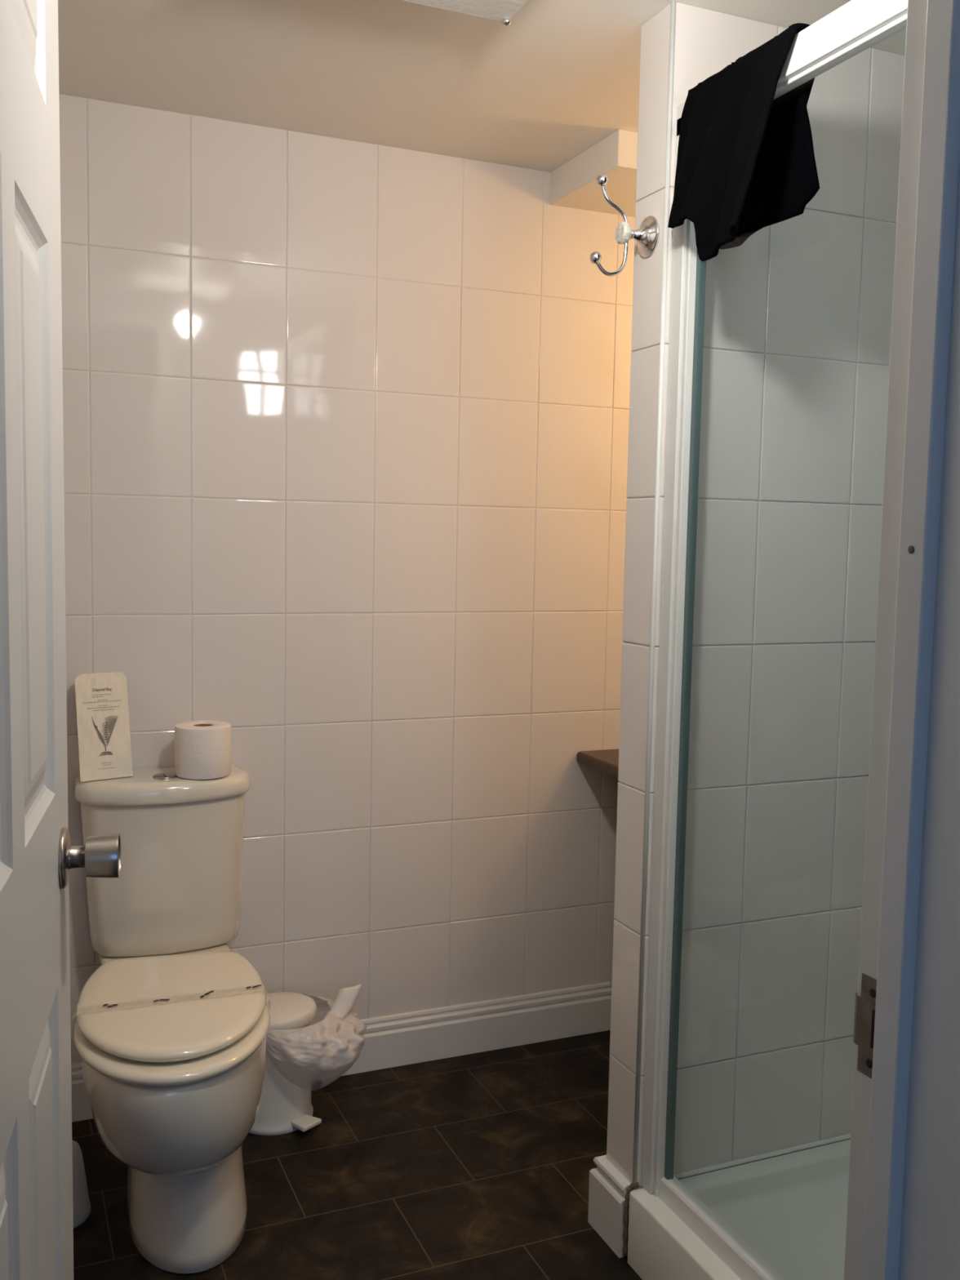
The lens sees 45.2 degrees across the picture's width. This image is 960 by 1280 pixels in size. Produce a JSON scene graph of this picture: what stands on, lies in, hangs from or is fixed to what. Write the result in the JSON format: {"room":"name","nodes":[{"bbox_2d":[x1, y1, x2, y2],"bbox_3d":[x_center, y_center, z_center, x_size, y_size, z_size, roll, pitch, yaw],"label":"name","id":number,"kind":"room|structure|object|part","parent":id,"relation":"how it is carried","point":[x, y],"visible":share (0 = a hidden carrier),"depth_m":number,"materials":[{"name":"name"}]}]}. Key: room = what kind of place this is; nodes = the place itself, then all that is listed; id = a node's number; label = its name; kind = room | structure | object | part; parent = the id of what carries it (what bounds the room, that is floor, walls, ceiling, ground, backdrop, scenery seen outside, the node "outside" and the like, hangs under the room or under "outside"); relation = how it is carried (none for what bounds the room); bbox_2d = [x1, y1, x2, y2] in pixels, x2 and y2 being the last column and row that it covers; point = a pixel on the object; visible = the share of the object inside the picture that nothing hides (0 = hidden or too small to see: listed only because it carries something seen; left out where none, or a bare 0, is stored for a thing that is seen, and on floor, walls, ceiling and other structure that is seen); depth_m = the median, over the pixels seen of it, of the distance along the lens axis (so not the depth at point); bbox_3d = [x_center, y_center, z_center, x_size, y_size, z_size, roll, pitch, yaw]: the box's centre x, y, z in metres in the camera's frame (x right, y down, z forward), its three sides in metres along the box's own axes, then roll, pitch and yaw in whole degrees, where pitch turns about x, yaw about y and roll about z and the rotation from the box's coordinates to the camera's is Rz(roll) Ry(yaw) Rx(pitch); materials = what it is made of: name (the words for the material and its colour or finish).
{"room":"bathroom","nodes":[
{"label":"bathroom","id":0,"kind":"room"},
{"bbox_2d":[58,93,635,1063],"bbox_3d":[-0.253,0.040,2.681,2.861,2.274,0.100,-1,6,-23],"label":"wall","id":1,"kind":"structure","parent":0,"point":[345,422],"depth_m":2.60,"materials":[{"name":"white tile"}]},
{"bbox_2d":[71,982,611,1122],"bbox_3d":[-0.540,0.954,2.582,1.902,0.120,0.019,-1,6,-23],"label":"baseboard","id":2,"kind":"structure","parent":1,"relation":"attached to","point":[406,1038],"depth_m":2.80,"materials":[{"name":"white paint"}]},
{"bbox_2d":[71,1030,642,1279],"bbox_3d":[0.191,1.115,1.895,2.700,0.050,1.920,-1,6,-23],"label":"floor","id":3,"kind":"structure","parent":0,"point":[477,1166],"depth_m":2.24,"materials":[{"name":"tile"}]},
{"bbox_2d":[71,1139,90,1228],"bbox_3d":[-0.762,0.874,2.085,0.106,0.360,0.106,-1,6,-23],"label":"toilet brush","id":4,"kind":"object","parent":3,"relation":"on","point":[81,1201],"visible":0.22,"depth_m":2.08,"materials":[{"name":"white plastic"}]},
{"bbox_2d":[73,764,270,1273],"bbox_3d":[-0.563,0.676,2.150,0.389,0.749,0.730,-1,6,-23],"label":"toilet","id":5,"kind":"object","parent":3,"relation":"on","point":[174,1089],"visible":1,"depth_m":2.00,"materials":[{"name":"beige ceramic"}]},
{"bbox_2d":[74,671,133,782],"bbox_3d":[-0.769,0.175,2.357,0.116,0.211,0.067,-3,6,-37],"label":"bag","id":6,"kind":"object","parent":5,"relation":"on","point":[104,735],"visible":1,"depth_m":2.36,"materials":[{"name":"beige paper"}]},
{"bbox_3d":[-0.651,0.302,2.386,0.354,0.041,0.162,-1,6,-23],"label":"cistern lid","id":7,"kind":"part","parent":5,"relation":"part of","materials":[{"name":"beige ceramic"}]},
{"bbox_3d":[-0.541,0.638,2.038,0.332,0.020,0.457,-1,6,-23],"label":"seat lid","id":8,"kind":"part","parent":5,"relation":"part of","materials":[{"name":"beige paint"}]},
{"bbox_3d":[-0.535,0.665,2.028,0.343,0.022,0.487,-1,6,-23],"label":"seat","id":9,"kind":"part","parent":5,"relation":"part of","materials":[{"name":"beige paint"}]},
{"bbox_2d":[83,983,262,1010],"bbox_3d":[-0.538,0.647,2.018,0.345,0.041,0.037,-1,5,-22],"label":"band","id":10,"kind":"object","parent":5,"relation":"on","point":[260,984],"visible":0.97,"depth_m":2.01,"materials":[{"name":"beige paper"}]},
{"bbox_2d":[174,720,231,779],"bbox_3d":[-0.577,0.228,2.399,0.115,0.105,0.115,-1,6,-23],"label":"toilet roll","id":11,"kind":"object","parent":5,"relation":"on","point":[202,748],"visible":1,"depth_m":2.35,"materials":[{"name":"white paper"}]},
{"bbox_2d":[248,991,321,1135],"bbox_3d":[-0.435,0.900,2.455,0.180,0.254,0.208,-1,6,-23],"label":"pedal bin","id":12,"kind":"object","parent":3,"relation":"on","point":[286,1107],"visible":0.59,"depth_m":2.40,"materials":[{"name":"white plastic"}]},
{"bbox_3d":[-0.439,0.794,2.458,0.180,0.042,0.180,-1,6,-23],"label":"lid","id":13,"kind":"part","parent":12,"relation":"part of","materials":[{"name":"white plastic"}]},
{"bbox_2d":[266,984,366,1090],"bbox_3d":[-0.387,0.851,2.457,0.294,0.206,0.255,-1,6,-23],"label":"liner","id":14,"kind":"object","parent":12,"relation":"on","point":[312,1057],"visible":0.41,"depth_m":2.38,"materials":[{"name":"white plastic"}]},
{"bbox_2d":[627,1138,850,1279],"bbox_3d":[0.844,1.054,1.716,0.857,0.130,0.988,-1,6,-23],"label":"shower tray","id":15,"kind":"object","parent":3,"relation":"on","point":[790,1209],"visible":0.59,"depth_m":1.98,"materials":[{"name":"white ceramic"}]},
{"bbox_2d":[640,0,907,1279],"bbox_3d":[0.513,0.091,1.483,0.044,1.815,0.992,-1,6,-23],"label":"shower frame","id":16,"kind":"object","parent":15,"relation":"on","point":[855,27],"visible":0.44,"depth_m":1.89,"materials":[{"name":"white metal"}]},
{"bbox_3d":[0.502,0.979,1.558,0.034,0.034,0.976,-1,6,-23],"label":"rail","id":17,"kind":"part","parent":16,"relation":"part of","materials":[{"name":"white metal"}]},
{"bbox_2d":[667,22,819,261],"bbox_3d":[0.384,-0.713,1.714,0.130,0.285,0.288,-1,6,-23],"label":"towel","id":18,"kind":"object","parent":16,"relation":"hanging from","point":[746,164],"visible":0.97,"depth_m":1.69,"materials":[{"name":"black fabric"}]},
{"bbox_3d":[0.527,-0.784,1.403,0.038,0.056,0.992,-1,6,-23],"label":"rail","id":19,"kind":"part","parent":16,"relation":"part of","materials":[{"name":"white metal"}]},
{"bbox_3d":[0.806,0.666,2.847,0.791,0.700,0.495,-1,6,-23],"label":"vanity cabinet","id":20,"kind":"object","parent":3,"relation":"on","visible":0},
{"bbox_2d":[576,748,618,777],"bbox_3d":[0.757,0.304,2.800,0.913,0.026,0.518,-1,6,-23],"label":"countertop","id":21,"kind":"structure","parent":20,"relation":"on","point":[606,761],"depth_m":2.79,"materials":[{"name":"brown laminate"}]},
{"bbox_2d":[57,0,906,172],"bbox_3d":[0.229,-1.037,1.712,2.900,0.060,2.100,-1,6,-23],"label":"ceiling","id":22,"kind":"structure","parent":0,"point":[537,91],"depth_m":2.10,"materials":[{"name":"paint"}]},
{"bbox_2d":[401,0,528,26],"bbox_3d":[0.027,-0.942,1.377,0.336,0.078,0.708,-1,6,-23],"label":"ceiling light","id":23,"kind":"object","parent":22,"relation":"attached to","point":[503,11],"visible":1,"depth_m":1.72,"materials":[{"name":"white plastic"}]},
{"bbox_2d":[550,128,637,217],"bbox_3d":[0.696,-1.053,2.755,1.022,0.075,0.320,-1,6,-23],"label":"ceiling beam","id":24,"kind":"structure","parent":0,"point":[573,184],"depth_m":2.56,"materials":[{"name":"paint"}]},
{"bbox_2d":[587,1,905,1257],"bbox_3d":[0.818,0.101,2.223,1.254,2.274,0.121,-1,6,-23],"label":"wall","id":25,"kind":"structure","parent":0,"point":[798,314],"depth_m":2.02,"materials":[{"name":"white tile"}]},
{"bbox_2d":[589,173,659,276],"bbox_3d":[0.230,-0.675,1.884,0.110,0.159,0.066,-1,6,-23],"label":"robe hook","id":26,"kind":"object","parent":25,"relation":"attached to","point":[646,237],"visible":1,"depth_m":1.88,"materials":[{"name":"silver metal"}]},
{"bbox_3d":[0.215,-0.634,1.882,0.062,0.078,0.007,-1,6,-23],"label":"hook arm","id":27,"kind":"part","parent":26,"relation":"part of","materials":[{"name":"silver metal"}]},
{"bbox_3d":[0.220,-0.699,1.877,0.055,0.078,0.007,-1,6,-23],"label":"hook arm","id":28,"kind":"part","parent":26,"relation":"part of","materials":[{"name":"silver metal"}]},
{"bbox_3d":[0.238,-0.667,1.889,0.022,0.035,0.035,-1,6,-23],"label":"ceramic knob","id":29,"kind":"part","parent":26,"relation":"part of","materials":[{"name":"white ceramic"}]},
{"bbox_2d":[622,1181,639,1256],"bbox_3d":[0.263,1.009,2.009,0.027,0.133,0.011,0,5,-13],"label":"trim","id":30,"kind":"structure","parent":25,"relation":"attached to","point":[625,1235],"depth_m":2.00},
{"bbox_2d":[632,0,675,1183],"bbox_3d":[0.289,-0.032,1.921,0.008,1.975,0.008,-1,6,-23],"label":"trim","id":31,"kind":"structure","parent":25,"relation":"attached to","point":[673,14],"depth_m":1.91,"materials":[{"name":"white metal"}]},
{"bbox_2d":[673,1133,850,1178],"bbox_3d":[0.684,0.941,2.178,0.785,0.006,0.006,-1,6,-23],"label":"trim","id":32,"kind":"structure","parent":25,"relation":"attached to","point":[706,1169],"depth_m":2.10,"materials":[{"name":"white plastic"}]},
{"bbox_3d":[0.590,0.128,0.916,2.700,2.105,0.101,-1,6,-23],"label":"wall","id":33,"kind":"structure","parent":0,"visible":0},
{"bbox_2d":[0,0,120,1279],"bbox_3d":[-0.371,0.171,0.949,0.155,1.964,0.700,-1,5,-19],"label":"door","id":34,"kind":"structure","parent":33,"relation":"in","point":[37,856],"depth_m":1.04,"materials":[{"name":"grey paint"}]},
{"bbox_3d":[-0.406,0.233,1.241,0.034,0.048,0.048,0,5,-14],"label":"knob","id":35,"kind":"part","parent":34,"relation":"part of","materials":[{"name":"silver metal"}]},
{"bbox_2d":[843,0,959,1279],"bbox_3d":[0.018,0.163,0.652,0.775,2.060,0.152,-1,6,-23],"label":"trim","id":36,"kind":"structure","parent":33,"relation":"attached to","point":[903,1215],"depth_m":0.79,"materials":[{"name":"white paint"}]},
{"bbox_3d":[0.284,0.282,0.842,0.004,0.074,0.034,0,5,-17],"label":"strike plate","id":37,"kind":"part","parent":36,"relation":"part of","materials":[{"name":"silver metal"}]}
]}

